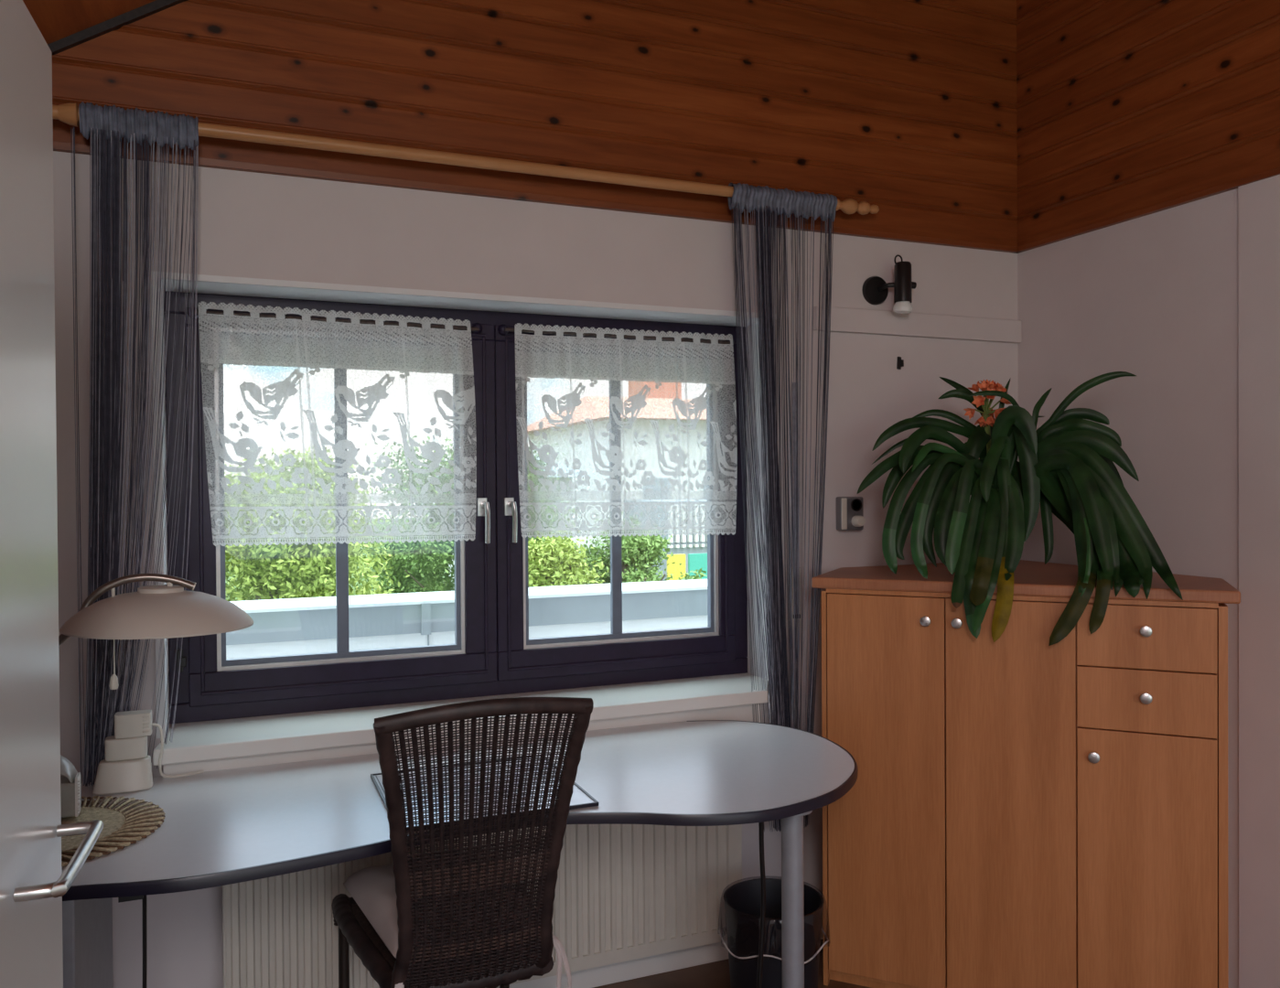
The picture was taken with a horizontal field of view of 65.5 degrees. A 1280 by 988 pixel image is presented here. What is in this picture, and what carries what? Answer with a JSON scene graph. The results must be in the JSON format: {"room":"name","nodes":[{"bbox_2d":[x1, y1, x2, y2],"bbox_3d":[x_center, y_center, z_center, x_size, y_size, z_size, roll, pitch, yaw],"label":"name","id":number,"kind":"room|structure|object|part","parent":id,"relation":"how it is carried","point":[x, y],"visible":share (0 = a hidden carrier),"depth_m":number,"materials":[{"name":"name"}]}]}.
{"room":"home office","nodes":[
{"label":"home office","id":0,"kind":"room"},
{"bbox_2d":[22,0,155,43],"bbox_3d":[0.657,-1.809,0.374,4.035,2.646,5.810,-1,1,-22],"label":"ceiling","id":1,"kind":"structure","parent":0,"point":[56,20],"depth_m":2.26,"materials":[{"name":"brown wood"}]},
{"bbox_2d":[53,150,1018,987],"bbox_3d":[-0.383,-0.825,2.910,3.935,4.520,0.300,-1,1,-22],"label":"wall","id":2,"kind":"structure","parent":0,"point":[250,224],"depth_m":2.76,"materials":[{"name":"paint"}]},
{"bbox_2d":[47,0,188,54],"bbox_3d":[-0.316,-1.764,2.744,3.450,2.192,0.022,-1,1,-22],"label":"trim","id":3,"kind":"structure","parent":2,"relation":"attached to","point":[115,23],"depth_m":2.35,"materials":[{"name":"dark grey painted metal"}]},
{"bbox_2d":[164,290,747,724],"bbox_3d":[-0.438,0.029,2.902,1.706,1.126,0.134,-1,1,-22],"label":"window","id":4,"kind":"structure","parent":2,"relation":"in","point":[492,652],"depth_m":2.88,"materials":[{"name":"paint"}]},
{"bbox_2d":[187,306,483,333],"bbox_3d":[-0.809,-0.473,2.717,0.774,0.031,0.031,-1,1,-22],"label":"curtain rod","id":5,"kind":"object","parent":4,"relation":"attached to","point":[477,328],"visible":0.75,"depth_m":2.72,"materials":[{"name":"metal"},{"name":"paint"}]},
{"bbox_2d":[198,301,476,546],"bbox_3d":[-0.797,-0.180,2.692,0.722,0.642,0.021,-1,1,-22],"label":"lace curtain","id":6,"kind":"object","parent":5,"relation":"hanging from","point":[285,388],"visible":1,"depth_m":2.69,"materials":[{"name":"fabric"}]},
{"bbox_2d":[224,337,452,370],"bbox_3d":[-0.848,-0.448,2.820,0.720,0.184,0.020,-1,1,-22],"label":"roller shutter","id":7,"kind":"object","parent":4,"relation":"attached to","point":[224,338],"visible":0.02,"depth_m":2.79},
{"bbox_3d":[-0.808,0.031,2.768,0.820,1.040,0.067,-1,1,-22],"label":"sash","id":8,"kind":"part","parent":4,"relation":"part of","materials":[{"name":"paint"}]},
{"bbox_3d":[-0.448,0.076,2.857,0.030,0.131,0.058,-1,1,-22],"label":"handle","id":9,"kind":"part","parent":4,"relation":"part of","materials":[{"name":"metal"}]},
{"bbox_3d":[-0.375,0.076,2.887,0.030,0.131,0.058,-1,1,-22],"label":"handle","id":10,"kind":"part","parent":4,"relation":"part of","materials":[{"name":"metal"}]},
{"bbox_3d":[-0.067,0.024,3.075,0.781,1.040,0.067,-1,1,-22],"label":"sash","id":11,"kind":"part","parent":4,"relation":"part of","materials":[{"name":"paint"}]},
{"bbox_2d":[497,324,733,344],"bbox_3d":[-0.053,-0.481,3.030,0.770,0.031,0.031,-1,1,-22],"label":"curtain rod","id":12,"kind":"object","parent":4,"relation":"attached to","point":[502,329],"visible":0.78,"depth_m":3.00,"materials":[{"name":"black metal"}]},
{"bbox_2d":[514,322,737,537],"bbox_3d":[-0.027,-0.184,3.013,0.719,0.639,0.019,-1,1,-23],"label":"lace curtain","id":13,"kind":"object","parent":12,"relation":"hanging from","point":[572,401],"visible":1,"depth_m":3.00,"materials":[{"name":"fabric"}]},
{"bbox_2d":[527,352,706,380],"bbox_3d":[-0.081,-0.456,3.137,0.700,0.184,0.020,-1,1,-22],"label":"roller shutter","id":14,"kind":"object","parent":4,"relation":"attached to","point":[531,352],"visible":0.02,"depth_m":3.12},
{"bbox_2d":[152,672,768,765],"bbox_3d":[-0.395,0.610,2.787,1.726,0.038,0.275,-1,1,-22],"label":"window sill","id":15,"kind":"structure","parent":2,"relation":"attached to","point":[264,735],"depth_m":2.66,"materials":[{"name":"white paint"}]},
{"bbox_2d":[150,270,776,739],"bbox_3d":[-0.410,0.034,2.831,1.740,1.165,0.176,-1,1,-22],"label":"window reveal","id":16,"kind":"structure","parent":2,"relation":"attached to","point":[215,285],"depth_m":2.73,"materials":[{"name":"white paint"}]},
{"bbox_2d":[52,102,879,215],"bbox_3d":[-0.499,-0.873,2.624,2.674,0.051,0.103,-1,1,-22],"label":"pole","id":17,"kind":"object","parent":2,"relation":"attached to","point":[68,113],"visible":0.78,"depth_m":2.59,"materials":[{"name":"brown wood"}]},
{"bbox_2d":[70,101,198,786],"bbox_3d":[-1.177,-0.115,2.347,0.267,1.569,0.106,-1,1,-22],"label":"curtain","id":18,"kind":"object","parent":17,"relation":"hanging from","point":[105,126],"visible":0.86,"depth_m":2.31,"materials":[{"name":"fabric"}]},
{"bbox_2d":[728,182,837,831],"bbox_3d":[0.434,0.049,2.989,0.356,1.929,0.056,-1,1,-22],"label":"curtain","id":19,"kind":"object","parent":17,"relation":"hanging from","point":[767,201],"visible":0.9,"depth_m":2.98,"materials":[{"name":"fabric"}]},
{"bbox_2d":[162,702,769,775],"bbox_3d":[-0.387,0.673,2.719,1.648,0.088,0.077,-1,1,-22],"label":"trim","id":20,"kind":"structure","parent":2,"relation":"attached to","point":[740,713],"depth_m":2.58,"materials":[{"name":"white paint"}]},
{"bbox_2d":[222,824,742,987],"bbox_3d":[-0.363,1.090,2.702,1.419,0.655,0.118,-1,1,-22],"label":"radiator","id":21,"kind":"object","parent":2,"relation":"attached to","point":[624,892],"visible":0.3,"depth_m":2.76,"materials":[{"name":"metal"}]},
{"bbox_2d":[52,0,1020,253],"bbox_3d":[-0.352,-1.933,2.741,3.585,2.236,0.022,-1,1,-22],"label":"wood paneling","id":22,"kind":"structure","parent":2,"relation":"attached to","point":[907,109],"depth_m":2.86,"materials":[{"name":"brown wood"}]},
{"bbox_2d":[496,914,823,987],"bbox_3d":[-0.671,1.382,2.635,2.750,0.075,0.015,-1,1,-22],"label":"baseboard","id":23,"kind":"structure","parent":2,"relation":"attached to","point":[682,959],"depth_m":2.90,"materials":[{"name":"white paint"}]},
{"bbox_2d":[788,382,801,629],"bbox_3d":[0.482,0.037,3.102,0.041,0.770,0.015,-1,1,-22],"label":"belt","id":24,"kind":"object","parent":2,"relation":"attached to","point":[794,437],"visible":0.38,"depth_m":3.10,"materials":[{"name":"grey fabric"}]},
{"bbox_3d":[0.483,0.326,3.107,0.041,0.193,0.011,-1,1,-22],"label":"plate","id":25,"kind":"part","parent":24,"relation":"part of","materials":[{"name":"silver plastic"}]},
{"bbox_2d":[835,496,863,530],"bbox_3d":[0.668,0.062,3.168,0.087,0.107,0.037,-1,1,-22],"label":"wall socket","id":26,"kind":"object","parent":2,"relation":"attached to","point":[847,508],"visible":1,"depth_m":3.15,"materials":[{"name":"plastic"}]},
{"bbox_3d":[0.644,0.063,3.141,0.019,0.099,0.004,-1,1,-22],"label":"plate","id":27,"kind":"part","parent":26,"relation":"part of","materials":[{"name":"beige plastic"}]},
{"bbox_2d":[851,515,865,527],"bbox_3d":[0.692,0.086,3.145,0.036,0.036,0.031,-1,1,-22],"label":"plug","id":28,"kind":"object","parent":26,"relation":"in","point":[857,521],"visible":1,"depth_m":3.13,"materials":[{"name":"beige plastic"}]},
{"bbox_2d":[861,254,916,313],"bbox_3d":[0.800,-0.665,3.189,0.159,0.186,0.082,0,1,31],"label":"wall spotlight","id":29,"kind":"object","parent":2,"relation":"attached to","point":[875,289],"visible":1,"depth_m":3.15,"materials":[{"name":"black metal"}]},
{"bbox_3d":[0.761,-0.657,3.211,0.092,0.092,0.019,-1,1,-22],"label":"mount plate","id":30,"kind":"part","parent":29,"relation":"part of","materials":[{"name":"black metal"}]},
{"bbox_3d":[0.819,-0.665,3.179,0.124,0.026,0.046,0,1,15],"label":"arm","id":31,"kind":"part","parent":29,"relation":"part of","materials":[{"name":"black metal"}]},
{"bbox_3d":[0.833,-0.604,3.159,0.062,0.064,0.061,-1,1,-22],"label":"bulb","id":32,"kind":"part","parent":29,"relation":"part of","materials":[{"name":"white glass"}]},
{"bbox_2d":[896,356,903,369],"bbox_3d":[0.851,-0.428,3.252,0.016,0.042,0.016,-1,1,-22],"label":"wall hook","id":33,"kind":"object","parent":2,"relation":"attached to","point":[900,362],"visible":1,"depth_m":3.25,"materials":[{"name":"black metal"}]},
{"bbox_2d":[813,305,1021,343],"bbox_3d":[0.930,-0.556,3.281,0.826,0.076,0.021,-1,1,-22],"label":"batten","id":34,"kind":"object","parent":2,"relation":"attached to","point":[843,319],"visible":1,"depth_m":3.26,"materials":[{"name":"paint"}]},
{"bbox_2d":[592,938,871,987],"bbox_3d":[0.683,1.492,0.396,3.935,0.120,5.790,-1,1,-22],"label":"floor","id":35,"kind":"structure","parent":0,"point":[715,974],"depth_m":2.89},
{"bbox_2d":[61,720,858,987],"bbox_3d":[-0.526,1.045,2.190,2.282,0.755,0.796,-1,1,-22],"label":"desk","id":36,"kind":"object","parent":35,"relation":"on","point":[223,827],"visible":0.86,"depth_m":2.18,"materials":[{"name":"laminate"}]},
{"bbox_3d":[-1.103,1.062,1.994,0.030,0.734,0.585,-1,1,-22],"label":"panel","id":37,"kind":"part","parent":36,"relation":"part of","materials":[{"name":"grey metal"}]},
{"bbox_2d":[61,795,165,866],"bbox_3d":[-1.189,0.667,1.967,0.469,0.013,0.470,-1,1,-22],"label":"mat","id":38,"kind":"object","parent":36,"relation":"on","point":[127,821],"visible":0.37,"depth_m":2.02,"materials":[{"name":"brown wicker"}]},
{"bbox_2d":[60,755,81,817],"bbox_3d":[-1.223,0.598,2.051,0.129,0.128,0.083,-1,1,-22],"label":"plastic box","id":39,"kind":"object","parent":38,"relation":"on","point":[70,779],"visible":0.31,"depth_m":2.04,"materials":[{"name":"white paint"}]},
{"bbox_3d":[-1.229,0.563,2.049,0.116,0.057,0.082,-1,1,-22],"label":"box lid","id":40,"kind":"part","parent":39,"relation":"part of","materials":[{"name":"grey plastic"}]},
{"bbox_2d":[118,895,147,987],"bbox_3d":[-0.987,1.052,1.965,0.040,0.714,0.333,-1,1,-22],"label":"duct","id":41,"kind":"object","parent":36,"relation":"attached to","point":[144,898],"visible":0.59,"depth_m":2.01,"materials":[{"name":"black metal"}]},
{"bbox_2d":[92,709,204,795],"bbox_3d":[-1.128,0.586,2.293,0.236,0.170,0.076,-1,1,-32],"label":"lamp base","id":42,"kind":"object","parent":36,"relation":"on","point":[126,767],"visible":1,"depth_m":2.26,"materials":[{"name":"beige plastic"}]},
{"bbox_3d":[-1.092,0.599,2.344,0.029,0.143,0.123,0,1,38],"label":"cord","id":43,"kind":"part","parent":42,"relation":"part of","materials":[{"name":"beige plastic"}]},
{"bbox_2d":[58,573,253,689],"bbox_3d":[-1.165,0.413,1.919,0.839,0.523,0.332,0,1,5],"label":"desk lamp","id":44,"kind":"object","parent":36,"relation":"on","point":[168,610],"visible":0.97,"depth_m":1.81,"materials":[{"name":"metal"}]},
{"bbox_3d":[-0.987,0.312,1.866,0.016,0.110,0.016,-1,1,-22],"label":"pull cord","id":45,"kind":"part","parent":44,"relation":"part of","materials":[{"name":"beige plastic"}]},
{"bbox_3d":[-1.181,0.394,1.863,0.658,0.483,0.076,0,1,-5],"label":"arm","id":46,"kind":"part","parent":44,"relation":"part of","materials":[{"name":"metal"}]},
{"bbox_3d":[-0.914,0.220,1.896,0.332,0.072,0.332,-1,1,-22],"label":"lamp shade","id":47,"kind":"part","parent":44,"relation":"part of","materials":[{"name":"metal"}]},
{"bbox_2d":[370,755,598,831],"bbox_3d":[-0.361,0.662,2.233,0.421,0.008,0.411,-1,1,-22],"label":"desk pad","id":48,"kind":"object","parent":36,"relation":"on","point":[580,798],"visible":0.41,"depth_m":2.20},
{"bbox_2d":[756,822,765,987],"bbox_3d":[0.273,1.044,2.389,0.028,0.723,0.103,-1,1,-32],"label":"power cable","id":49,"kind":"object","parent":36,"relation":"hanging from","point":[761,824],"visible":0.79,"depth_m":2.37,"materials":[{"name":"black plastic"}]},
{"bbox_3d":[0.347,1.067,2.262,0.050,0.700,0.050,-1,1,-22],"label":"leg","id":50,"kind":"part","parent":36,"relation":"part of","materials":[{"name":"grey metal"}]},
{"bbox_3d":[0.345,0.700,2.258,0.090,0.034,0.090,-1,1,-22],"label":"leg plate","id":51,"kind":"part","parent":36,"relation":"part of","materials":[{"name":"grey metal"}]},
{"bbox_2d":[331,697,593,987],"bbox_3d":[-0.404,0.893,2.125,0.465,1.058,0.774,-1,1,-22],"label":"wicker chair","id":52,"kind":"object","parent":35,"relation":"on","point":[501,964],"visible":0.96,"depth_m":1.90,"materials":[{"name":"brown wicker"}]},
{"bbox_3d":[-0.616,1.198,2.155,0.025,0.452,0.479,-1,1,-22],"label":"leg","id":53,"kind":"part","parent":52,"relation":"part of","materials":[{"name":"brown metal"}]},
{"bbox_3d":[-0.433,0.976,2.214,0.406,0.028,0.433,-1,1,-22],"label":"seat","id":54,"kind":"part","parent":52,"relation":"part of","materials":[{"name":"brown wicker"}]},
{"bbox_2d":[343,851,571,987],"bbox_3d":[-0.413,0.979,2.189,0.415,0.247,0.460,-1,1,-22],"label":"seat cushion","id":55,"kind":"object","parent":52,"relation":"on","point":[372,888],"visible":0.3,"depth_m":2.13,"materials":[{"name":"grey fabric"}]},
{"bbox_3d":[-0.271,0.393,1.792,0.402,0.052,0.052,-1,1,-22],"label":"rail","id":56,"kind":"part","parent":52,"relation":"part of","materials":[{"name":"wicker"}]},
{"bbox_3d":[-0.313,0.696,1.904,0.363,0.596,0.254,-1,1,-22],"label":"backrest","id":57,"kind":"part","parent":52,"relation":"part of","materials":[{"name":"wicker"}]},
{"bbox_3d":[-0.256,1.194,2.304,0.025,0.452,0.479,-1,1,-22],"label":"leg","id":58,"kind":"part","parent":52,"relation":"part of","materials":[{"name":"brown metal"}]},
{"bbox_2d":[718,878,828,987],"bbox_3d":[0.350,1.236,2.635,0.294,0.347,0.296,-1,1,-22],"label":"waste bin","id":59,"kind":"object","parent":35,"relation":"on","point":[742,899],"visible":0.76,"depth_m":2.56,"materials":[{"name":"black plastic"}]},
{"bbox_2d":[811,559,1240,987],"bbox_3d":[1.053,0.821,2.800,0.982,1.172,1.013,-1,1,-22],"label":"base cabinet","id":60,"kind":"object","parent":35,"relation":"on","point":[1021,811],"visible":0.94,"depth_m":2.63,"materials":[{"name":"brown wood"}]},
{"bbox_3d":[0.687,0.823,2.787,0.323,1.078,0.018,0,1,24],"label":"door","id":61,"kind":"part","parent":60,"relation":"part of","materials":[{"name":"brown wood"}]},
{"bbox_3d":[0.779,0.346,2.715,0.029,0.029,0.026,0,1,24],"label":"knob","id":62,"kind":"part","parent":60,"relation":"part of","materials":[{"name":"metal"}]},
{"bbox_2d":[856,376,1043,642],"bbox_3d":[0.892,0.015,2.842,0.464,0.737,0.478,0,1,27],"label":"plant","id":63,"kind":"object","parent":60,"relation":"on","point":[981,538],"visible":1,"depth_m":2.75,"materials":[{"name":"green plant"}]},
{"bbox_3d":[1.013,-0.089,2.890,0.016,0.288,0.082,0,1,31],"label":"flower stem","id":64,"kind":"part","parent":63,"relation":"part of","materials":[{"name":"green plant"}]},
{"bbox_3d":[0.854,0.347,2.681,0.029,0.029,0.026,0,1,24],"label":"knob","id":65,"kind":"part","parent":60,"relation":"part of","materials":[{"name":"metal"}]},
{"bbox_3d":[0.985,0.823,2.652,0.324,1.078,0.018,0,1,24],"label":"door","id":66,"kind":"part","parent":60,"relation":"part of","materials":[{"name":"brown wood"}]},
{"bbox_3d":[1.161,0.672,2.546,0.029,0.029,0.026,0,1,24],"label":"knob","id":67,"kind":"part","parent":60,"relation":"part of","materials":[{"name":"metal"}]},
{"bbox_2d":[1032,371,1183,645],"bbox_3d":[1.225,0.025,2.712,0.313,0.720,0.513,0,1,9],"label":"plant","id":68,"kind":"object","parent":60,"relation":"on","point":[1081,485],"visible":0.95,"depth_m":2.64,"materials":[{"name":"green plant"}]},
{"bbox_3d":[1.267,0.343,2.494,0.029,0.029,0.026,0,1,24],"label":"knob","id":69,"kind":"part","parent":60,"relation":"part of","materials":[{"name":"metal"}]},
{"bbox_3d":[1.268,0.511,2.495,0.029,0.029,0.026,0,1,24],"label":"knob","id":70,"kind":"part","parent":60,"relation":"part of","materials":[{"name":"metal"}]},
{"bbox_3d":[1.277,0.523,2.516,0.315,0.156,0.018,0,1,24],"label":"drawer","id":71,"kind":"part","parent":60,"relation":"part of","materials":[{"name":"brown wood"}]},
{"bbox_3d":[1.276,0.362,2.514,0.315,0.158,0.018,0,1,24],"label":"drawer","id":72,"kind":"part","parent":60,"relation":"part of","materials":[{"name":"brown wood"}]},
{"bbox_3d":[1.280,0.983,2.520,0.315,0.756,0.018,0,1,24],"label":"door","id":73,"kind":"part","parent":60,"relation":"part of","materials":[{"name":"brown wood"}]},
{"bbox_2d":[1017,174,1279,987],"bbox_3d":[2.349,-0.827,1.179,0.212,4.520,5.590,-1,1,-22],"label":"wall","id":74,"kind":"structure","parent":0,"point":[1184,299],"depth_m":2.78,"materials":[{"name":"paint"}]},
{"bbox_2d":[1013,0,1279,253],"bbox_3d":[2.302,-1.935,0.989,0.022,2.236,5.290,-1,1,-22],"label":"ceiling","id":75,"kind":"structure","parent":74,"relation":"attached to","point":[1127,110],"depth_m":2.97,"materials":[{"name":"brown wood"}]},
{"bbox_3d":[-0.777,0.393,0.238,0.740,2.100,0.130,-1,1,-22],"label":"wall partition","id":76,"kind":"structure","parent":0,"visible":0},
{"bbox_2d":[0,0,103,987],"bbox_3d":[-0.595,0.431,0.874,0.094,1.985,0.860,-1,1,-19],"label":"door","id":77,"kind":"structure","parent":76,"relation":"in","point":[33,886],"depth_m":1.13,"materials":[{"name":"paint"}]},
{"bbox_3d":[-0.672,0.424,1.161,0.051,0.015,0.226,-1,1,-20],"label":"handle","id":78,"kind":"part","parent":77,"relation":"part of","materials":[{"name":"metal"}]},
{"label":"outside","id":79,"kind":"structure","parent":0,"visible":0},
{"bbox_2d":[225,518,446,601],"bbox_3d":[-6.038,4.147,40.823,140.000,0.100,200.000,-1,1,-22],"label":"ground","id":80,"kind":"structure","parent":79,"point":[381,521],"depth_m":56.99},
{"bbox_2d":[224,447,408,601],"bbox_3d":[-3.109,1.997,8.294,2.617,4.825,2.878,0,1,-8],"label":"hedge","id":81,"kind":"object","parent":80,"relation":"on","point":[280,571],"visible":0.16,"depth_m":7.75,"materials":[{"name":"green plant"}]},
{"bbox_2d":[225,579,707,658],"bbox_3d":[0.421,2.418,4.271,10.000,3.958,1.560,-1,1,-22],"label":"parapet","id":82,"kind":"object","parent":80,"relation":"on","point":[306,625],"visible":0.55,"depth_m":4.22,"materials":[{"name":"concrete"}]},
{"bbox_2d":[356,434,576,593],"bbox_3d":[-1.849,1.863,10.770,2.664,5.031,2.566,0,1,25],"label":"hedge","id":83,"kind":"object","parent":80,"relation":"on","point":[423,561],"visible":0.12,"depth_m":10.22,"materials":[{"name":"green plant"}]},
{"bbox_2d":[443,440,584,583],"bbox_3d":[-1.894,1.742,14.882,2.757,5.191,2.858,-1,1,-22],"label":"leafy tree","id":84,"kind":"object","parent":80,"relation":"on","point":[528,440],"visible":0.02,"depth_m":14.93,"materials":[{"name":"green plant"}]},
{"bbox_2d":[443,457,597,590],"bbox_3d":[-2.995,1.603,22.042,2.300,5.300,6.000,-1,1,-22],"label":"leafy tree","id":85,"kind":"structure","parent":80,"relation":"on","point":[538,457],"depth_m":19.96,"materials":[{"name":"plant"}]},
{"bbox_2d":[527,530,610,587],"bbox_3d":[-0.828,2.336,9.181,1.422,4.098,1.462,-1,1,-37],"label":"leafy tree","id":86,"kind":"object","parent":80,"relation":"on","point":[553,562],"visible":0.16,"depth_m":8.98,"materials":[{"name":"green plant"}]},
{"bbox_2d":[527,396,707,559],"bbox_3d":[1.058,0.745,28.044,7.400,6.850,8.000,-1,1,-22],"label":"house","id":87,"kind":"structure","parent":80,"relation":"on","point":[588,543],"depth_m":24.41,"materials":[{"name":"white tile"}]},
{"bbox_2d":[575,511,681,584],"bbox_3d":[-0.135,2.269,10.521,1.769,4.197,1.913,0,1,19],"label":"leafy tree","id":88,"kind":"object","parent":80,"relation":"on","point":[638,552],"visible":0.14,"depth_m":10.44,"materials":[{"name":"green plant"}]},
{"bbox_2d":[628,381,681,398],"bbox_3d":[0.513,-2.337,34.509,1.800,12.900,1.800,-1,1,-22],"label":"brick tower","id":89,"kind":"structure","parent":80,"relation":"on","point":[631,394],"depth_m":33.89,"materials":[{"name":"brick"}]},
{"bbox_2d":[623,499,707,580],"bbox_3d":[1.016,2.187,18.252,2.000,4.150,2.080,-1,1,-22],"label":"fence","id":90,"kind":"object","parent":80,"relation":"on","point":[680,544],"visible":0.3,"depth_m":17.11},
{"bbox_2d":[666,554,685,580],"bbox_3d":[0.578,2.619,15.659,0.300,3.340,0.060,-1,1,-22],"label":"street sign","id":91,"kind":"object","parent":80,"relation":"on","point":[675,568],"visible":0.21,"depth_m":15.62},
{"bbox_2d":[677,568,707,580],"bbox_3d":[0.613,2.599,11.194,1.552,3.518,1.569,0,1,15],"label":"leafy bush","id":92,"kind":"object","parent":80,"relation":"on","point":[696,576],"visible":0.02,"depth_m":11.42,"materials":[{"name":"green plant"}]},
{"bbox_2d":[688,553,707,579],"bbox_3d":[0.943,2.615,15.811,0.350,3.340,0.060,-1,1,-22],"label":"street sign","id":93,"kind":"object","parent":80,"relation":"on","point":[695,561],"visible":0.14,"depth_m":15.76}
]}

